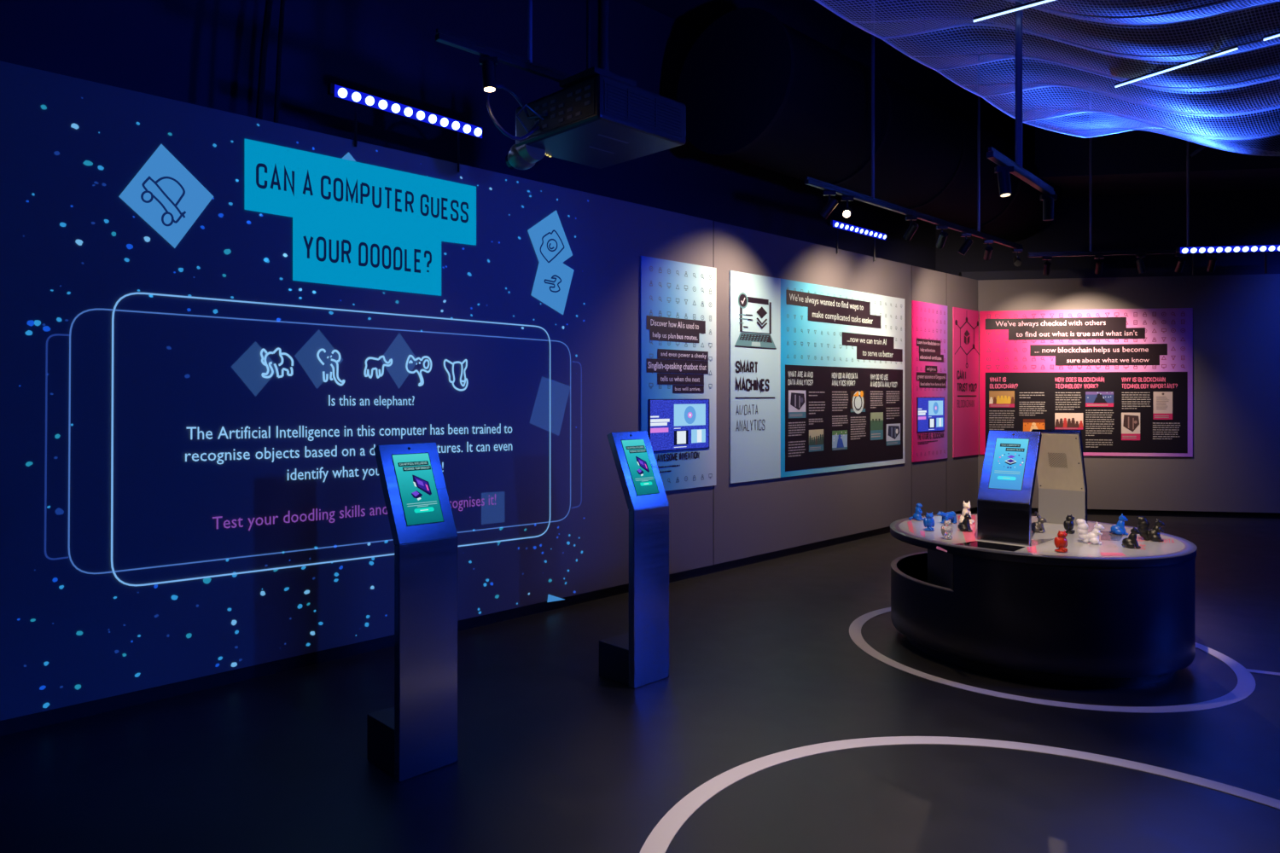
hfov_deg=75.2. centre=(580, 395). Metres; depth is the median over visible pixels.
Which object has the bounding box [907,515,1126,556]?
print
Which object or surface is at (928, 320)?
information panel
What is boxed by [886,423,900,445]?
picture
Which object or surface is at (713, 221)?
trim
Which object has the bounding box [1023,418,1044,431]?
picture
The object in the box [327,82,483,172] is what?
led light bar
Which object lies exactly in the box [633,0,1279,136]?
ceiling
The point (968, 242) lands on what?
spotlight
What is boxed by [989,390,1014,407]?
picture
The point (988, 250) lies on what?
spotlight
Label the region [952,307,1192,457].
information panel
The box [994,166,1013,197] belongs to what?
spotlight
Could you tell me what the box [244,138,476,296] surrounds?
sign
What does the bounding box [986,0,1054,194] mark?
track
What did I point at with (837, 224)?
led light bar
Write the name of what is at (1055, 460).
speaker grille
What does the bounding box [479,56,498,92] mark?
spotlight
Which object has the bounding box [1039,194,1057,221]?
spotlight
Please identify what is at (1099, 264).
spotlight
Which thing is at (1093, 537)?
figurine
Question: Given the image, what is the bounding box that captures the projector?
[485,0,686,169]
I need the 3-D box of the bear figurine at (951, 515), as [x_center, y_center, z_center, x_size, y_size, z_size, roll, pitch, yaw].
[2.418,0.808,5.471,0.151,0.084,0.051,0,0,-20]
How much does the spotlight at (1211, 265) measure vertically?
0.222 m
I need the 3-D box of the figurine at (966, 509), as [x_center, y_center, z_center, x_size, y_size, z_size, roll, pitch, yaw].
[2.551,0.773,5.466,0.085,0.154,0.109,0,0,38]
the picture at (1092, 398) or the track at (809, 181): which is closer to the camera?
the track at (809, 181)
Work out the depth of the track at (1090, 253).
9.73 m
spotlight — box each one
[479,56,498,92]
[819,190,837,218]
[840,196,854,218]
[902,215,919,240]
[936,225,948,248]
[958,232,972,255]
[983,239,993,260]
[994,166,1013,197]
[1012,249,1022,266]
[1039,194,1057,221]
[1041,256,1052,275]
[1093,255,1104,274]
[1135,254,1146,273]
[1174,253,1185,273]
[1206,252,1216,272]
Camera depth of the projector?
4.60 m
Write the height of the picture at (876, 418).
0.299 m
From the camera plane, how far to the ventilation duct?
10.14 m
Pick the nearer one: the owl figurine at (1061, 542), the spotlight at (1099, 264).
the owl figurine at (1061, 542)
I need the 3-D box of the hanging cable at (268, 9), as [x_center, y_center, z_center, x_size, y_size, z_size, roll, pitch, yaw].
[-1.858,-1.739,4.835,0.150,1.381,0.047,0,0,-42]
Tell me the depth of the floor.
3.60 m
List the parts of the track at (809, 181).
hanger rod, rail, hanger rod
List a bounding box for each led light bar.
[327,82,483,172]
[826,219,886,261]
[1175,244,1279,275]
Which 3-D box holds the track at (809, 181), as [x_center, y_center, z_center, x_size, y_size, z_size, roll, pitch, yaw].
[3.406,-2.647,7.970,4.425,1.986,0.036,0,0,-42]
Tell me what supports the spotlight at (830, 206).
hanging from the track at (809, 181)
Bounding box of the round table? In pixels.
[890,513,1197,687]
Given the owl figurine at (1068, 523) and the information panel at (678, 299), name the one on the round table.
the owl figurine at (1068, 523)
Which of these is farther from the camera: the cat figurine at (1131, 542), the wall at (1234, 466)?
the wall at (1234, 466)
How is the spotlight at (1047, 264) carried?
hanging from the track at (1090, 253)
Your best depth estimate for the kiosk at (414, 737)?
3.41 m
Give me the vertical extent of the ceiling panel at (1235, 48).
1.390 m
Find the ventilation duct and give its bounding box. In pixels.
[1003,92,1279,197]
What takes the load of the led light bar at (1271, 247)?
attached to the track at (1090, 253)
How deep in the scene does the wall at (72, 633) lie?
4.61 m
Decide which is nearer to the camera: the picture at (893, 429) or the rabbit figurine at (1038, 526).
the rabbit figurine at (1038, 526)
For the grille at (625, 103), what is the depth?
4.54 m
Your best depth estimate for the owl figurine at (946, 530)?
4.86 m
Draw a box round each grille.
[604,80,681,137]
[1047,453,1067,467]
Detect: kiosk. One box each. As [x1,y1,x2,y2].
[366,442,457,782]
[599,430,669,688]
[977,430,1041,546]
[1030,429,1087,525]
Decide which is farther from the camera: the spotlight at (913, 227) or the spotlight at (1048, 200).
the spotlight at (913, 227)
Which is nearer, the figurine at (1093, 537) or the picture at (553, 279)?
the figurine at (1093, 537)
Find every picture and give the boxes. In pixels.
[118,144,213,248]
[527,210,573,314]
[788,390,805,418]
[808,429,823,452]
[832,430,847,450]
[850,390,865,413]
[870,412,883,440]
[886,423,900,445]
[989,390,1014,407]
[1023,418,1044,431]
[1054,413,1082,429]
[1085,391,1113,407]
[1121,413,1140,440]
[1153,391,1172,419]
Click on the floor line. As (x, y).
(1248, 670)
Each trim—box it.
[713,221,714,564]
[959,264,1279,280]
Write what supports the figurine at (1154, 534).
on the round table
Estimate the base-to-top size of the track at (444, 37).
1.835 m
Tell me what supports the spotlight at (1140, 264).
hanging from the track at (1090, 253)
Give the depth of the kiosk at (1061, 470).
5.40 m
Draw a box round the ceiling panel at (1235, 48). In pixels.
[814,0,1279,156]
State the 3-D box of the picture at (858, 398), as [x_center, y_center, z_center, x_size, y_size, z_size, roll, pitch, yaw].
[2.947,0.078,8.785,0.223,0.247,0.203,0,0,0]
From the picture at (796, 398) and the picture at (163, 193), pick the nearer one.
the picture at (163, 193)
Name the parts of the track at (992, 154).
hanger rod, rail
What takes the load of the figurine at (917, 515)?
on the round table
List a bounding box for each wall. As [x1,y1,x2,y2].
[0,60,977,721]
[935,136,1279,275]
[977,273,1279,512]
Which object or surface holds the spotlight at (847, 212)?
hanging from the track at (809, 181)
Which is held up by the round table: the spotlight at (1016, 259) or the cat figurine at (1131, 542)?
the cat figurine at (1131, 542)
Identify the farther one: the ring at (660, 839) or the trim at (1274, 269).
the trim at (1274, 269)
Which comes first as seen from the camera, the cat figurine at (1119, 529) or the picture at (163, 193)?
the picture at (163, 193)
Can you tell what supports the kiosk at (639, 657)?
on the floor
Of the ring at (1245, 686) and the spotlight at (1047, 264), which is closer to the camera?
the ring at (1245, 686)
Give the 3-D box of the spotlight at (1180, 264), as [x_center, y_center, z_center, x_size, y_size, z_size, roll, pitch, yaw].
[6.961,-1.532,9.608,0.101,0.219,0.153,0,0,0]
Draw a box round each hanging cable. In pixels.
[256,0,273,119]
[273,0,285,122]
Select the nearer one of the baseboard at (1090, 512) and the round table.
the round table
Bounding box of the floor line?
[1246,669,1279,675]
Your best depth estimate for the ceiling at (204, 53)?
6.16 m
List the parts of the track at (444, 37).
rail, hanger rod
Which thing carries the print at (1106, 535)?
on the round table
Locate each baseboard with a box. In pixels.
[0,507,976,736]
[976,507,1279,518]
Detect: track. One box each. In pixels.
[435,0,570,82]
[804,0,1023,250]
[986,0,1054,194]
[1027,81,1278,257]
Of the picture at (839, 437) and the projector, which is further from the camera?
the picture at (839, 437)
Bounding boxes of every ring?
[639,736,1279,852]
[849,607,1255,713]
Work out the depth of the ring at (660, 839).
3.42 m
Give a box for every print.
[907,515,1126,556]
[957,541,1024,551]
[1029,530,1123,546]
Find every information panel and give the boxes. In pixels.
[640,256,716,491]
[729,270,904,483]
[911,300,947,462]
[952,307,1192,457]
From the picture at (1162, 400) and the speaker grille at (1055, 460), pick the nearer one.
the speaker grille at (1055, 460)
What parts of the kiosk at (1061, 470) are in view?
plate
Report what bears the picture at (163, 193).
attached to the wall at (72, 633)
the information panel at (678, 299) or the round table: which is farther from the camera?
the information panel at (678, 299)
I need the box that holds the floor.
[0,512,1279,852]
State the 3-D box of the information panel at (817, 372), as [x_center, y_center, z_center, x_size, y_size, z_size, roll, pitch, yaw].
[2.525,-0.160,8.411,3.242,1.885,0.020,0,0,-42]
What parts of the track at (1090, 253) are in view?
hanger rod, rail, hanger rod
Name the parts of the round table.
sill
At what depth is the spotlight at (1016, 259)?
9.36 m
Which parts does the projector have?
connector panel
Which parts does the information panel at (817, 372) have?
text panel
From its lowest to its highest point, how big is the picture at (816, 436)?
0.216 m
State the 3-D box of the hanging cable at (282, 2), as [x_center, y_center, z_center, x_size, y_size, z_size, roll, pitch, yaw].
[-1.789,-1.752,4.898,0.105,1.405,0.035,0,0,-42]
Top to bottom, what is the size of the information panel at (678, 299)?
1.885 m
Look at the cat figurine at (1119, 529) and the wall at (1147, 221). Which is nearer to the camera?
the cat figurine at (1119, 529)
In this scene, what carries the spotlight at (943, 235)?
hanging from the track at (809, 181)
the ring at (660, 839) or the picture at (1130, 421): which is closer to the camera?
the ring at (660, 839)
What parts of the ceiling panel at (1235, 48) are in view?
edge trim, light line, ceiling canopy, light line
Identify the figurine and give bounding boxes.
[908,503,923,520]
[923,512,934,530]
[936,511,956,523]
[940,519,952,540]
[957,512,972,532]
[959,500,974,524]
[1031,511,1047,533]
[1053,530,1067,552]
[1063,514,1075,534]
[1076,518,1104,544]
[1109,513,1128,535]
[1121,526,1140,548]
[1136,516,1164,541]
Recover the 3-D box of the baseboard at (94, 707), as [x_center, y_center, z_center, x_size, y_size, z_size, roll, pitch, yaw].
[-0.973,1.512,5.355,16.610,0.077,0.130,0,0,-42]
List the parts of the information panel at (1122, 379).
text panel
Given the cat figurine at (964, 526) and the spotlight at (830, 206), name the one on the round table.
the cat figurine at (964, 526)
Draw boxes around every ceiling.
[0,0,935,270]
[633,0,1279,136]

